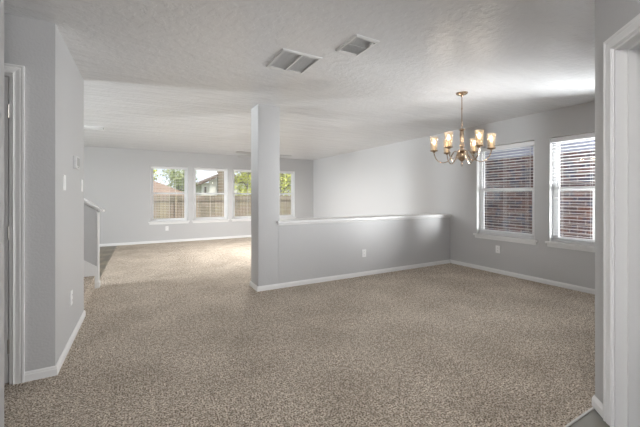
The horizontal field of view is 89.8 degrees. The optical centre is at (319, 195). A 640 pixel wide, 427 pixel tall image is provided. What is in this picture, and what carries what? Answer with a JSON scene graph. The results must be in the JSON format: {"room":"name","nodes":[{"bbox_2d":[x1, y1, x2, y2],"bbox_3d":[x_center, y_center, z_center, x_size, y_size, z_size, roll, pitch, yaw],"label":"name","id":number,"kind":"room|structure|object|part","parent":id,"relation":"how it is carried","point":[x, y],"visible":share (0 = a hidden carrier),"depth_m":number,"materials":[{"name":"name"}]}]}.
{"room":"empty living room","nodes":[
{"label":"empty living room","id":0,"kind":"room"},
{"bbox_2d":[4,13,58,371],"bbox_3d":[-2.423,0.022,1.974,1.270,2.440,0.120,0,0,-29],"label":"wall","id":1,"kind":"structure","parent":0,"point":[33,44],"depth_m":2.19,"materials":[{"name":"paint"}]},
{"bbox_2d":[4,63,24,384],"bbox_3d":[-2.400,0.188,1.952,0.932,2.108,0.180,0,0,-29],"label":"door frame","id":2,"kind":"structure","parent":1,"relation":"in","point":[14,75],"depth_m":2.12,"materials":[{"name":"paint"}]},
{"bbox_2d":[0,0,83,426],"bbox_3d":[-0.536,0.022,-0.251,0.120,2.440,8.080,0,0,-29],"label":"wall","id":3,"kind":"structure","parent":0,"point":[71,81],"depth_m":2.59,"materials":[{"name":"paint"}]},
{"bbox_2d":[24,310,85,381],"bbox_3d":[-2.202,1.210,2.736,0.174,0.064,1.268,0,0,-29],"label":"baseboard","id":4,"kind":"structure","parent":3,"relation":"attached to","point":[51,371],"depth_m":2.22,"materials":[{"name":"paint"}]},
{"bbox_2d":[63,175,65,189],"bbox_3d":[-1.969,-0.103,2.476,0.010,0.118,0.074,0,0,-29],"label":"light switch","id":5,"kind":"object","parent":3,"relation":"attached to","point":[64,176],"visible":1,"depth_m":2.46,"materials":[{"name":"plastic"}]},
{"bbox_2d":[70,290,72,305],"bbox_3d":[-2.105,0.862,2.721,0.009,0.118,0.074,0,0,-29],"label":"wall outlet","id":6,"kind":"object","parent":3,"relation":"attached to","point":[71,292],"visible":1,"depth_m":2.70,"materials":[{"name":"plastic"}]},
{"bbox_2d":[73,156,79,168],"bbox_3d":[-2.179,-0.298,2.875,0.029,0.110,0.150,0,0,-29],"label":"thermostat","id":7,"kind":"object","parent":3,"relation":"attached to","point":[76,160],"visible":1,"depth_m":2.81,"materials":[{"name":"plastic"}]},
{"bbox_2d":[84,203,97,265],"bbox_3d":[-3.406,0.411,4.161,0.865,1.662,0.100,0,0,-29],"label":"wall","id":8,"kind":"structure","parent":0,"point":[90,214],"depth_m":4.29,"materials":[{"name":"paint"}]},
{"bbox_2d":[84,261,96,288],"bbox_3d":[-3.379,0.799,4.111,0.865,0.887,0.015,0,0,-29],"label":"trim","id":9,"kind":"structure","parent":8,"relation":"attached to","point":[90,269],"depth_m":4.28,"materials":[{"name":"paint"}]},
{"bbox_2d":[84,198,104,211],"bbox_3d":[-3.381,-0.120,4.187,0.935,0.675,0.190,0,0,-29],"label":"trim","id":10,"kind":"structure","parent":8,"relation":"attached to","point":[86,201],"depth_m":4.30,"materials":[{"name":"paint"}]},
{"bbox_2d":[96,211,99,287],"bbox_3d":[-3.020,0.727,4.373,0.038,1.030,0.128,0,0,-29],"label":"trim","id":11,"kind":"structure","parent":8,"relation":"attached to","point":[98,212],"depth_m":4.33,"materials":[{"name":"paint"}]},
{"bbox_2d":[84,146,312,243],"bbox_3d":[-5.226,0.022,8.046,11.640,2.440,0.140,0,0,-29],"label":"wall","id":12,"kind":"structure","parent":0,"point":[116,180],"depth_m":8.36,"materials":[{"name":"paint"}]},
{"bbox_2d":[148,166,189,224],"bbox_3d":[-4.067,-0.023,8.668,1.000,1.550,0.172,0,0,-29],"label":"window","id":13,"kind":"structure","parent":12,"relation":"in","point":[153,221],"depth_m":8.64,"materials":[{"name":"plastic"}]},
{"bbox_3d":[-4.098,-0.398,8.724,0.814,0.704,0.020,0,0,-29],"label":"sash","id":14,"kind":"part","parent":13,"relation":"part of","materials":[{"name":"clear glass"}]},
{"bbox_3d":[-4.088,0.281,8.705,0.814,0.747,0.020,0,0,-29],"label":"sash","id":15,"kind":"part","parent":13,"relation":"part of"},
{"bbox_2d":[151,166,186,220],"bbox_3d":[-4.061,-0.057,8.656,0.894,1.454,0.072,0,0,-29],"label":"window blind","id":16,"kind":"object","parent":13,"relation":"attached to","point":[152,167],"visible":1,"depth_m":8.64,"materials":[{"name":"white plastic"}]},
{"bbox_3d":[-4.065,-0.033,8.663,0.002,1.390,0.056,0,0,-29],"label":"ladder cord","id":17,"kind":"part","parent":16,"relation":"part of","materials":[{"name":"white fabric"}]},
{"bbox_3d":[-4.054,0.692,8.644,1.000,0.028,0.117,0,0,-29],"label":"sill","id":18,"kind":"part","parent":13,"relation":"part of","materials":[{"name":"white wood"}]},
{"bbox_2d":[192,167,228,222],"bbox_3d":[-3.131,-0.023,9.186,1.020,1.550,0.172,0,0,-29],"label":"window","id":19,"kind":"structure","parent":12,"relation":"in","point":[212,219],"depth_m":9.22,"materials":[{"name":"plastic"}]},
{"bbox_3d":[-3.162,-0.398,9.242,0.834,0.704,0.020,0,0,-29],"label":"sash","id":20,"kind":"part","parent":19,"relation":"part of","materials":[{"name":"clear glass"}]},
{"bbox_3d":[-3.151,0.281,9.223,0.834,0.747,0.020,0,0,-29],"label":"sash","id":21,"kind":"part","parent":19,"relation":"part of","materials":[{"name":"white plastic"}]},
{"bbox_2d":[194,168,226,219],"bbox_3d":[-3.124,-0.057,9.174,0.914,1.454,0.072,0,0,-29],"label":"window blind","id":22,"kind":"object","parent":19,"relation":"attached to","point":[203,169],"visible":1,"depth_m":9.19,"materials":[{"name":"white plastic"}]},
{"bbox_3d":[-3.118,0.692,9.162,1.020,0.028,0.117,0,0,-29],"label":"sill","id":23,"kind":"part","parent":19,"relation":"part of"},
{"bbox_2d":[231,169,250,221],"bbox_3d":[-2.186,-0.023,9.709,1.010,1.550,0.172,0,0,-29],"label":"window","id":24,"kind":"structure","parent":12,"relation":"in","point":[241,218],"depth_m":9.55,"materials":[{"name":"plastic"}]},
{"bbox_2d":[233,169,250,218],"bbox_3d":[-2.179,-0.057,9.696,0.904,1.454,0.072,0,0,-29],"label":"window blind","id":25,"kind":"object","parent":24,"relation":"attached to","point":[234,170],"visible":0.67,"depth_m":9.63,"materials":[{"name":"white plastic"}]},
{"bbox_3d":[-2.183,-0.033,9.703,0.002,1.390,0.056,0,0,-29],"label":"ladder cord","id":26,"kind":"part","parent":25,"relation":"part of","materials":[{"name":"white fabric"}]},
{"bbox_3d":[-2.206,0.281,9.745,0.824,0.747,0.020,0,0,-29],"label":"sash","id":27,"kind":"part","parent":24,"relation":"part of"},
{"bbox_2d":[280,171,295,218],"bbox_3d":[-1.250,-0.023,10.226,1.010,1.550,0.172,0,0,-29],"label":"window","id":28,"kind":"structure","parent":12,"relation":"in","point":[292,193],"depth_m":10.44,"materials":[{"name":"plastic"}]},
{"bbox_3d":[-1.270,0.281,10.263,0.824,0.747,0.020,0,0,-29],"label":"sash","id":29,"kind":"part","parent":28,"relation":"part of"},
{"bbox_2d":[280,171,293,216],"bbox_3d":[-1.243,-0.057,10.214,0.904,1.454,0.072,0,0,-29],"label":"window blind","id":30,"kind":"object","parent":28,"relation":"attached to","point":[285,172],"visible":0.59,"depth_m":10.26,"materials":[{"name":"white plastic"}]},
{"bbox_3d":[-1.247,-0.033,10.221,0.002,1.390,0.056,0,0,-29],"label":"ladder cord","id":31,"kind":"part","parent":30,"relation":"part of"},
{"bbox_3d":[-1.278,-0.058,10.277,0.920,1.480,0.055,0,0,-29],"label":"frame","id":32,"kind":"part","parent":28,"relation":"part of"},
{"bbox_2d":[251,104,279,285],"bbox_3d":[-0.750,0.022,4.391,0.307,2.440,0.310,0,0,-29],"label":"wall column","id":33,"kind":"structure","parent":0,"point":[265,119],"depth_m":4.27,"materials":[{"name":"paint"}]},
{"bbox_2d":[4,0,594,159],"bbox_3d":[-1.987,-1.278,2.044,11.500,0.160,13.500,0,0,-29],"label":"ceiling","id":34,"kind":"structure","parent":0,"point":[188,76],"depth_m":2.95,"materials":[{"name":"white paint"}]},
{"bbox_2d":[84,126,103,129],"bbox_3d":[-3.945,-1.183,5.583,0.300,0.031,0.150,0,0,-29],"label":"ceiling vent","id":35,"kind":"object","parent":34,"relation":"in","point":[85,127],"visible":0.8,"depth_m":5.57,"materials":[{"name":"metal"}]},
{"bbox_2d":[236,151,291,156],"bbox_3d":[-1.291,-1.026,7.259,1.286,0.345,1.245,0,0,-29],"label":"ceiling fan","id":36,"kind":"object","parent":34,"relation":"hanging from","point":[240,152],"visible":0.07,"depth_m":7.34,"materials":[{"name":"silver metal"}]},
{"bbox_3d":[-1.608,-0.936,6.982,0.135,0.032,0.485,0,0,42],"label":"blade","id":37,"kind":"part","parent":36,"relation":"part of","materials":[{"name":"white"}]},
{"bbox_2d":[266,48,321,73],"bbox_3d":[-0.238,-1.190,2.868,0.370,0.015,0.410,0,0,-29],"label":"ceiling vent","id":38,"kind":"object","parent":34,"relation":"in","point":[288,60],"visible":1,"depth_m":2.84,"materials":[{"name":"metal"}]},
{"bbox_2d":[335,34,379,56],"bbox_3d":[0.294,-1.188,2.557,0.220,0.020,0.300,0,0,-29],"label":"ceiling vent","id":39,"kind":"object","parent":34,"relation":"in","point":[358,44],"visible":1,"depth_m":2.54,"materials":[{"name":"metal"}]},
{"bbox_2d":[430,91,495,165],"bbox_3d":[1.650,-0.771,3.732,0.694,0.853,0.673,0,0,-29],"label":"chandelier","id":40,"kind":"object","parent":34,"relation":"hanging from","point":[461,154],"visible":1,"depth_m":3.71,"materials":[{"name":"gold metal"}]},
{"bbox_3d":[1.489,-0.458,3.791,0.278,0.141,0.010,0,0,20],"label":"arm","id":41,"kind":"part","parent":40,"relation":"part of","materials":[{"name":"gold metal"}]},
{"bbox_3d":[1.519,-0.458,3.622,0.278,0.141,0.010,0,0,-40],"label":"arm","id":42,"kind":"part","parent":40,"relation":"part of","materials":[{"name":"gold metal"}]},
{"bbox_3d":[1.680,-0.458,3.564,0.010,0.141,0.278,0,0,-10],"label":"arm","id":43,"kind":"part","parent":40,"relation":"part of","materials":[{"name":"gold metal"}]},
{"bbox_3d":[1.811,-0.458,3.674,0.278,0.141,0.010,0,0,20],"label":"arm","id":44,"kind":"part","parent":40,"relation":"part of","materials":[{"name":"gold metal"}]},
{"bbox_2d":[4,237,609,426],"bbox_3d":[-1.987,1.302,2.044,11.500,0.120,13.500,0,0,-29],"label":"floor","id":45,"kind":"structure","parent":0,"point":[172,334],"depth_m":2.56,"materials":[{"name":"carpet"}]},
{"bbox_2d":[84,276,94,308],"bbox_3d":[-3.765,0.468,3.234,2.340,1.548,1.135,0,0,-29],"label":"stairs","id":46,"kind":"structure","parent":45,"relation":"on","point":[89,282],"depth_m":3.92,"materials":[{"name":"carpet"}]},
{"bbox_2d":[564,407,593,426],"bbox_3d":[0.368,1.242,1.199,2.865,0.009,0.010,0,0,-29],"label":"trim","id":47,"kind":"structure","parent":45,"relation":"on","point":[591,408],"depth_m":1.79,"materials":[{"name":"metal"}]},
{"bbox_2d":[279,217,449,282],"bbox_3d":[0.854,0.809,5.277,3.398,0.865,0.310,0,0,-29],"label":"wall","id":48,"kind":"structure","parent":0,"point":[306,251],"depth_m":4.95,"materials":[{"name":"paint"}]},
{"bbox_2d":[277,213,450,224],"bbox_3d":[0.845,0.353,5.272,3.418,0.034,0.378,0,0,-29],"label":"trim","id":49,"kind":"structure","parent":48,"relation":"on","point":[322,219],"depth_m":5.02,"materials":[{"name":"paint"}]},
{"bbox_2d":[362,249,365,256],"bbox_3d":[0.689,0.892,5.003,0.074,0.118,0.009,0,0,-29],"label":"wall outlet","id":50,"kind":"object","parent":48,"relation":"attached to","point":[363,250],"visible":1,"depth_m":5.00,"materials":[{"name":"plastic"}]},
{"bbox_2d":[313,101,594,288],"bbox_3d":[3.106,0.022,4.860,0.140,2.440,13.500,0,0,-29],"label":"wall","id":51,"kind":"structure","parent":0,"point":[404,177],"depth_m":5.82,"materials":[{"name":"paint"}]},
{"bbox_2d":[100,235,602,417],"bbox_3d":[-3.145,1.210,4.137,11.500,0.064,8.716,0,0,-29],"label":"baseboard","id":52,"kind":"structure","parent":51,"relation":"attached to","point":[598,406],"depth_m":4.89,"materials":[{"name":"paint"}]},
{"bbox_2d":[473,140,537,244],"bbox_3d":[2.949,-0.056,5.111,0.172,1.535,1.018,0,0,-29],"label":"window","id":53,"kind":"structure","parent":51,"relation":"in","point":[481,189],"depth_m":5.32,"materials":[{"name":"plastic"}]},
{"bbox_3d":[2.925,0.652,5.098,0.117,0.028,1.018,0,0,-29],"label":"sill","id":54,"kind":"part","parent":53,"relation":"part of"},
{"bbox_2d":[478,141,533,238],"bbox_3d":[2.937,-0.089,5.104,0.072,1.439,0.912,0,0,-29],"label":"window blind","id":55,"kind":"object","parent":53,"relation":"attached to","point":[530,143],"visible":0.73,"depth_m":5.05,"materials":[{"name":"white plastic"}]},
{"bbox_3d":[2.944,0.621,5.108,0.048,0.018,0.904,0,0,-29],"label":"rail","id":56,"kind":"part","parent":55,"relation":"part of","materials":[{"name":"white plastic"}]},
{"bbox_3d":[3.000,-0.090,5.140,0.055,1.465,0.928,0,0,-29],"label":"frame","id":57,"kind":"part","parent":53,"relation":"part of","materials":[{"name":"white plastic"}]},
{"bbox_3d":[2.986,0.244,5.132,0.020,0.740,0.832,0,0,-29],"label":"sash","id":58,"kind":"part","parent":53,"relation":"part of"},
{"bbox_3d":[3.005,-0.427,5.142,0.020,0.697,0.832,0,0,-29],"label":"sash","id":59,"kind":"part","parent":53,"relation":"part of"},
{"bbox_2d":[545,131,594,251],"bbox_3d":[3.494,-0.056,4.125,0.172,1.535,1.019,0,0,-29],"label":"window","id":60,"kind":"structure","parent":51,"relation":"in","point":[554,189],"depth_m":4.50,"materials":[{"name":"plastic"}]},
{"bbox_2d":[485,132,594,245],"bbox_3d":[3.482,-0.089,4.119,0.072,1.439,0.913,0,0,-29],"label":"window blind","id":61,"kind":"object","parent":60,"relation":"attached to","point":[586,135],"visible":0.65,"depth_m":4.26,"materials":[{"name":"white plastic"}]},
{"bbox_3d":[3.489,0.621,4.123,0.048,0.018,0.905,0,0,-29],"label":"rail","id":62,"kind":"part","parent":61,"relation":"part of","materials":[{"name":"white plastic"}]},
{"bbox_3d":[3.489,-0.066,4.123,0.056,1.375,0.002,0,0,-29],"label":"ladder cord","id":63,"kind":"part","parent":61,"relation":"part of","materials":[{"name":"white fabric"}]},
{"bbox_3d":[3.470,0.652,4.112,0.117,0.028,1.019,0,0,-29],"label":"sill","id":64,"kind":"part","parent":60,"relation":"part of","materials":[{"name":"white wood"}]},
{"bbox_3d":[3.550,-0.427,4.156,0.020,0.697,0.833,0,0,-29],"label":"sash","id":65,"kind":"part","parent":60,"relation":"part of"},
{"bbox_3d":[3.531,0.244,4.146,0.020,0.740,0.833,0,0,-29],"label":"sash","id":66,"kind":"part","parent":60,"relation":"part of","materials":[{"name":"white plastic"}]},
{"bbox_2d":[595,0,639,403],"bbox_3d":[1.481,0.022,1.182,0.120,2.440,1.450,0,0,16],"label":"wall","id":67,"kind":"structure","parent":0,"point":[611,16],"depth_m":1.85,"materials":[{"name":"paint"}]},
{"bbox_2d":[603,13,639,426],"bbox_3d":[1.504,0.196,1.296,0.142,2.092,0.966,0,0,16],"label":"door frame","id":68,"kind":"structure","parent":67,"relation":"in","point":[621,51],"depth_m":1.70,"materials":[{"name":"paint"}]},
{"bbox_3d":[-12.561,2.092,33.049,130.000,0.200,110.000,0,0,-29],"label":"ground","id":69,"kind":"structure","parent":0,"visible":0},
{"bbox_2d":[153,181,183,194],"bbox_3d":[-18.173,0.067,29.146,10.400,3.850,8.600,0,0,-29],"label":"house","id":70,"kind":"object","parent":69,"relation":"on","point":[156,188],"visible":0.09,"depth_m":26.97,"materials":[{"name":"beige"}]},
{"bbox_2d":[159,169,197,191],"bbox_3d":[-18.526,-1.302,42.331,4.788,6.598,4.910,0,0,-29],"label":"leafy tree","id":71,"kind":"object","parent":69,"relation":"on","point":[180,175],"visible":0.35,"depth_m":41.17,"materials":[{"name":"green plant"}]},
{"bbox_2d":[154,195,290,218],"bbox_3d":[-5.480,0.982,14.043,22.000,2.020,0.162,0,0,-29],"label":"wooden fence","id":72,"kind":"object","parent":69,"relation":"on","point":[203,209],"visible":0.03,"depth_m":14.31,"materials":[{"name":"brown wood"}]},
{"bbox_3d":[-6.124,0.992,13.648,0.090,2.000,0.095,0,0,-29],"label":"fence post","id":73,"kind":"part","parent":72,"relation":"part of","materials":[{"name":"brown wood"}]},
{"bbox_3d":[-4.185,0.147,14.801,19.000,0.090,0.045,0,0,-29],"label":"rail","id":74,"kind":"part","parent":72,"relation":"part of","materials":[{"name":"brown wood"}]},
{"bbox_3d":[-4.185,0.897,14.801,19.000,0.090,0.045,0,0,-29],"label":"rail","id":75,"kind":"part","parent":72,"relation":"part of","materials":[{"name":"wood"}]},
{"bbox_2d":[196,171,250,194],"bbox_3d":[-15.809,-1.008,50.907,9.600,6.000,9.800,0,0,-29],"label":"gabled house","id":76,"kind":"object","parent":69,"relation":"on","point":[211,187],"visible":0.25,"depth_m":46.40,"materials":[{"name":"white"}]},
{"bbox_2d":[234,172,250,192],"bbox_3d":[-3.957,-0.032,17.460,1.989,4.058,2.012,0,0,-29],"label":"leafy tree","id":77,"kind":"object","parent":69,"relation":"on","point":[240,188],"visible":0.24,"depth_m":17.16,"materials":[{"name":"green plant"}]},
{"bbox_2d":[281,173,290,192],"bbox_3d":[-2.213,-0.154,18.715,2.043,4.302,2.051,0,0,-29],"label":"leafy tree","id":78,"kind":"object","parent":69,"relation":"on","point":[288,175],"visible":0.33,"depth_m":18.60,"materials":[{"name":"green plant"}]}
]}

